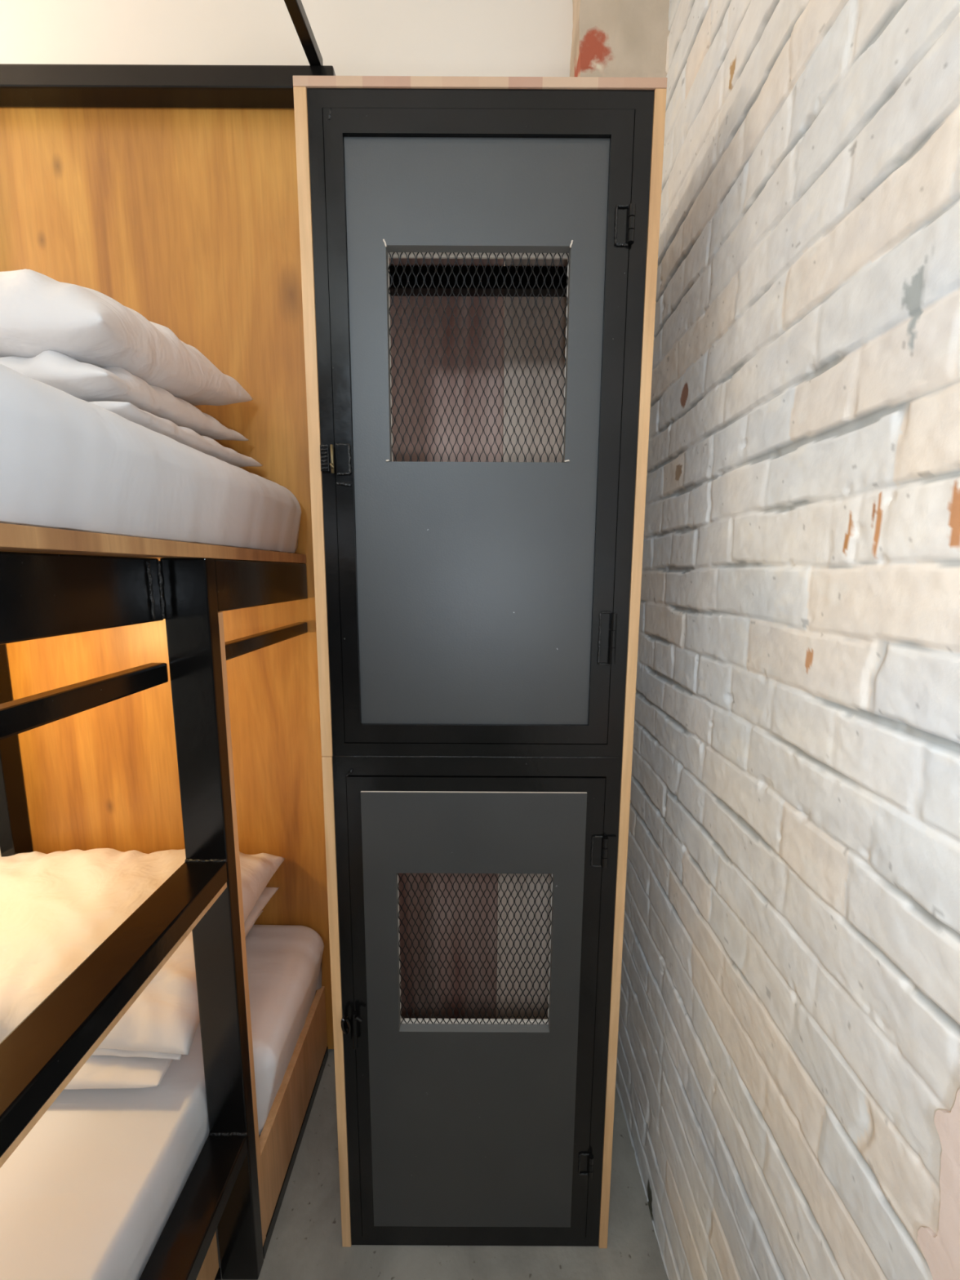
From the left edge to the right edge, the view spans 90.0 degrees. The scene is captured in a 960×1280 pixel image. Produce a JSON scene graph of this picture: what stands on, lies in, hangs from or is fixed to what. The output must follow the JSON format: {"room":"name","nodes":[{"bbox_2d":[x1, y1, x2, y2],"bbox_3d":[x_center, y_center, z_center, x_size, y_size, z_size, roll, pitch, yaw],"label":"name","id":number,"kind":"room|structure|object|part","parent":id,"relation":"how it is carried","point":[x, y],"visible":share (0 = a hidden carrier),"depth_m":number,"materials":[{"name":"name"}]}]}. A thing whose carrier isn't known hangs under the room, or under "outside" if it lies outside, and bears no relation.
{"room":"dormitory","nodes":[
{"label":"dormitory","id":0,"kind":"room"},
{"bbox_2d":[0,0,573,976],"bbox_3d":[-1.099,-0.242,1.350,2.998,3.000,0.100,0,8,0],"label":"wall","id":1,"kind":"structure","parent":0,"point":[355,37],"depth_m":1.13,"materials":[{"name":"beige paint"}]},
{"bbox_2d":[215,1048,668,1279],"bbox_3d":[-1.059,1.621,-0.772,3.298,0.100,4.820,0,8,0],"label":"floor","id":2,"kind":"structure","parent":0,"point":[305,1243],"depth_m":1.04,"materials":[{"name":"concrete"}]},
{"bbox_2d":[0,0,335,1279],"bbox_3d":[-0.820,0.119,0.284,0.981,2.584,2.048,0,8,0],"label":"bunk bed","id":3,"kind":"object","parent":2,"relation":"on","point":[156,695],"visible":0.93,"depth_m":1.13,"materials":[{"name":"brown wood"}]},
{"bbox_3d":[-1.289,0.577,1.335,0.038,1.380,0.052,0,8,0],"label":"bed post","id":4,"kind":"part","parent":3,"relation":"part of","materials":[{"name":"black paint"}]},
{"bbox_3d":[-0.543,0.022,0.044,0.030,0.102,1.520,0,8,0],"label":"rail","id":5,"kind":"part","parent":3,"relation":"part of","materials":[{"name":"black metal"}]},
{"bbox_3d":[-0.544,0.160,0.063,0.029,0.034,1.520,0,8,0],"label":"curtain rail","id":6,"kind":"part","parent":3,"relation":"part of","materials":[{"name":"black metal"}]},
{"bbox_2d":[0,364,301,553],"bbox_3d":[-0.860,-0.172,0.262,0.833,0.174,1.966,0,8,0],"label":"mattress","id":7,"kind":"object","parent":3,"relation":"on","point":[68,461],"visible":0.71,"depth_m":0.60,"materials":[{"name":"white fabric"}]},
{"bbox_2d":[88,400,263,466],"bbox_3d":[-0.898,-0.396,0.965,0.720,0.084,0.460,0,8,0],"label":"pillow","id":8,"kind":"object","parent":7,"relation":"on","point":[184,435],"visible":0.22,"depth_m":0.89,"materials":[{"name":"white fabric"}]},
{"bbox_2d":[0,350,248,440],"bbox_3d":[-0.927,-0.477,0.954,0.720,0.114,0.459,0,8,0],"label":"pillow","id":9,"kind":"object","parent":8,"relation":"on","point":[87,382],"visible":0.42,"depth_m":0.79,"materials":[{"name":"white fabric"}]},
{"bbox_2d":[0,268,253,405],"bbox_3d":[-0.922,-0.573,0.930,0.742,0.199,0.478,0,8,0],"label":"pillow","id":10,"kind":"object","parent":9,"relation":"on","point":[39,313],"visible":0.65,"depth_m":0.76,"materials":[{"name":"white fabric"}]},
{"bbox_3d":[-0.816,-0.688,1.196,0.980,1.130,0.018,0,8,0],"label":"headboard panel","id":11,"kind":"part","parent":3,"relation":"part of","materials":[{"name":"brown wood"}]},
{"bbox_2d":[0,924,324,1279],"bbox_3d":[-0.861,1.058,0.435,0.847,0.240,1.967,0,8,0],"label":"mattress","id":12,"kind":"object","parent":3,"relation":"on","point":[91,1190],"visible":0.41,"depth_m":0.84,"materials":[{"name":"white fabric"}]},
{"bbox_2d":[64,910,263,1089],"bbox_3d":[-0.954,0.803,1.113,0.700,0.087,0.470,0,8,-2],"label":"pillow","id":13,"kind":"object","parent":12,"relation":"on","point":[99,1072],"visible":0.09,"depth_m":0.91,"materials":[{"name":"white fabric"}]},
{"bbox_2d":[91,887,279,1060],"bbox_3d":[-0.929,0.739,1.134,0.720,0.073,0.459,0,8,0],"label":"pillow","id":14,"kind":"object","parent":13,"relation":"on","point":[268,892],"visible":0.07,"depth_m":0.92,"materials":[{"name":"white fabric"}]},
{"bbox_2d":[0,848,285,1054],"bbox_3d":[-0.949,0.670,1.124,0.800,0.189,0.470,0,8,0],"label":"pillow","id":15,"kind":"object","parent":14,"relation":"on","point":[57,908],"visible":0.7,"depth_m":1.05,"materials":[{"name":"white fabric"}]},
{"bbox_3d":[-0.813,-1.246,1.081,0.981,0.045,0.049,0,8,0],"label":"rail","id":16,"kind":"part","parent":3,"relation":"part of","materials":[{"name":"black metal"}]},
{"bbox_3d":[-0.823,0.555,1.370,0.980,1.380,0.018,0,8,0],"label":"headboard panel","id":17,"kind":"part","parent":3,"relation":"part of","materials":[{"name":"brown wood"}]},
{"bbox_3d":[-0.493,0.593,0.906,0.076,1.475,0.029,0,8,0],"label":"ladder post","id":18,"kind":"part","parent":3,"relation":"part of","materials":[{"name":"black metal"}]},
{"bbox_3d":[-0.550,1.414,0.239,0.030,0.034,1.520,0,8,0],"label":"rail","id":19,"kind":"part","parent":3,"relation":"part of","materials":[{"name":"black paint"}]},
{"bbox_3d":[-0.468,-0.124,1.042,0.030,0.091,0.437,0,8,0],"label":"rail","id":20,"kind":"part","parent":3,"relation":"part of","materials":[{"name":"black paint"}]},
{"bbox_3d":[-0.470,-0.003,1.058,0.026,0.028,0.438,0,8,0],"label":"curtain rail","id":21,"kind":"part","parent":3,"relation":"part of","materials":[{"name":"black metal"}]},
{"bbox_3d":[-0.475,1.275,1.238,0.030,0.034,0.437,0,8,0],"label":"rail","id":22,"kind":"part","parent":3,"relation":"part of","materials":[{"name":"black paint"}]},
{"bbox_2d":[293,75,666,1248],"bbox_3d":[-0.006,0.206,1.049,0.576,2.208,0.359,0,8,0],"label":"tall cabinet","id":23,"kind":"object","parent":2,"relation":"on","point":[477,613],"visible":1,"depth_m":0.88,"materials":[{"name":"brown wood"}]},
{"bbox_3d":[-0.281,-0.342,0.982,0.020,1.079,0.340,0,8,0],"label":"panel","id":24,"kind":"part","parent":23,"relation":"part of","materials":[{"name":"brown wood"}]},
{"bbox_3d":[-0.287,0.745,1.134,0.019,1.114,0.340,0,8,0],"label":"panel","id":25,"kind":"part","parent":23,"relation":"part of","materials":[{"name":"brown wood"}]},
{"bbox_3d":[-0.109,-0.363,1.138,0.322,1.070,0.010,0,8,0],"label":"panel","id":26,"kind":"part","parent":23,"relation":"part of","materials":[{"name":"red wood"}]},
{"bbox_3d":[-0.115,0.714,1.288,0.322,1.075,0.010,0,8,0],"label":"panel","id":27,"kind":"part","parent":23,"relation":"part of","materials":[{"name":"brown wood"}]},
{"bbox_3d":[-0.014,0.771,0.971,0.422,0.986,0.017,0,8,0],"label":"door panel","id":28,"kind":"part","parent":23,"relation":"part of","materials":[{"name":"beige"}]},
{"bbox_3d":[-0.011,0.614,0.964,0.326,0.370,0.004,0,8,0],"label":"backing frame","id":29,"kind":"part","parent":23,"relation":"part of","materials":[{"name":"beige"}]},
{"bbox_3d":[-0.010,0.774,0.981,0.483,1.049,0.028,0,8,0],"label":"door","id":30,"kind":"part","parent":23,"relation":"part of","materials":[{"name":"black paint"}]},
{"bbox_3d":[-0.007,-0.319,0.829,0.418,0.954,0.017,0,8,0],"label":"door panel","id":31,"kind":"part","parent":23,"relation":"part of","materials":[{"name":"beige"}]},
{"bbox_3d":[-0.008,0.767,0.983,0.538,1.112,0.030,0,8,0],"label":"frame","id":32,"kind":"part","parent":23,"relation":"part of","materials":[{"name":"black paint"}]},
{"bbox_3d":[0.003,-0.772,1.034,0.527,0.044,0.033,0,8,0],"label":"rail","id":33,"kind":"part","parent":23,"relation":"part of","materials":[{"name":"black metal"}]},
{"bbox_3d":[-0.005,-0.319,0.828,0.483,1.023,0.028,0,8,0],"label":"door","id":34,"kind":"part","parent":23,"relation":"part of","materials":[{"name":"black paint"}]},
{"bbox_3d":[-0.004,-0.474,0.822,0.323,0.360,0.004,0,8,0],"label":"backing frame","id":35,"kind":"part","parent":23,"relation":"part of","materials":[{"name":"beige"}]},
{"bbox_3d":[0.000,-0.882,0.906,0.576,0.014,0.340,0,8,0],"label":"panel","id":36,"kind":"part","parent":23,"relation":"part of","materials":[{"name":"brown wood"}]},
{"bbox_3d":[-0.002,-0.319,0.831,0.537,1.079,0.030,0,8,0],"label":"frame","id":37,"kind":"part","parent":23,"relation":"part of","materials":[{"name":"black paint"}]},
{"bbox_3d":[0.157,0.181,1.192,0.216,2.160,0.010,0,8,0],"label":"panel","id":38,"kind":"part","parent":23,"relation":"part of","materials":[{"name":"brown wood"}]},
{"bbox_3d":[0.273,0.213,1.060,0.018,2.194,0.340,0,8,0],"label":"panel","id":39,"kind":"part","parent":23,"relation":"part of","materials":[{"name":"brown wood"}]},
{"bbox_2d":[569,0,670,1031],"bbox_3d":[0.317,-0.219,1.242,0.225,3.000,0.120,0,8,0],"label":"wall","id":40,"kind":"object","parent":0,"point":[611,38],"visible":0.04,"depth_m":1.03,"materials":[{"name":"paint"}]},
{"bbox_2d":[615,0,959,1279],"bbox_3d":[0.401,0.105,-1.036,0.014,2.990,4.720,0,8,0],"label":"wall","id":41,"kind":"structure","parent":0,"point":[788,1044],"depth_m":0.60,"materials":[{"name":"brick"}]},
{"bbox_2d":[917,1088,959,1279],"bbox_3d":[0.395,0.483,0.340,0.010,0.380,0.163,0,8,0],"label":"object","id":42,"kind":"structure","parent":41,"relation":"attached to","point":[941,1251],"depth_m":0.40,"materials":[{"name":"beige"}]}
]}

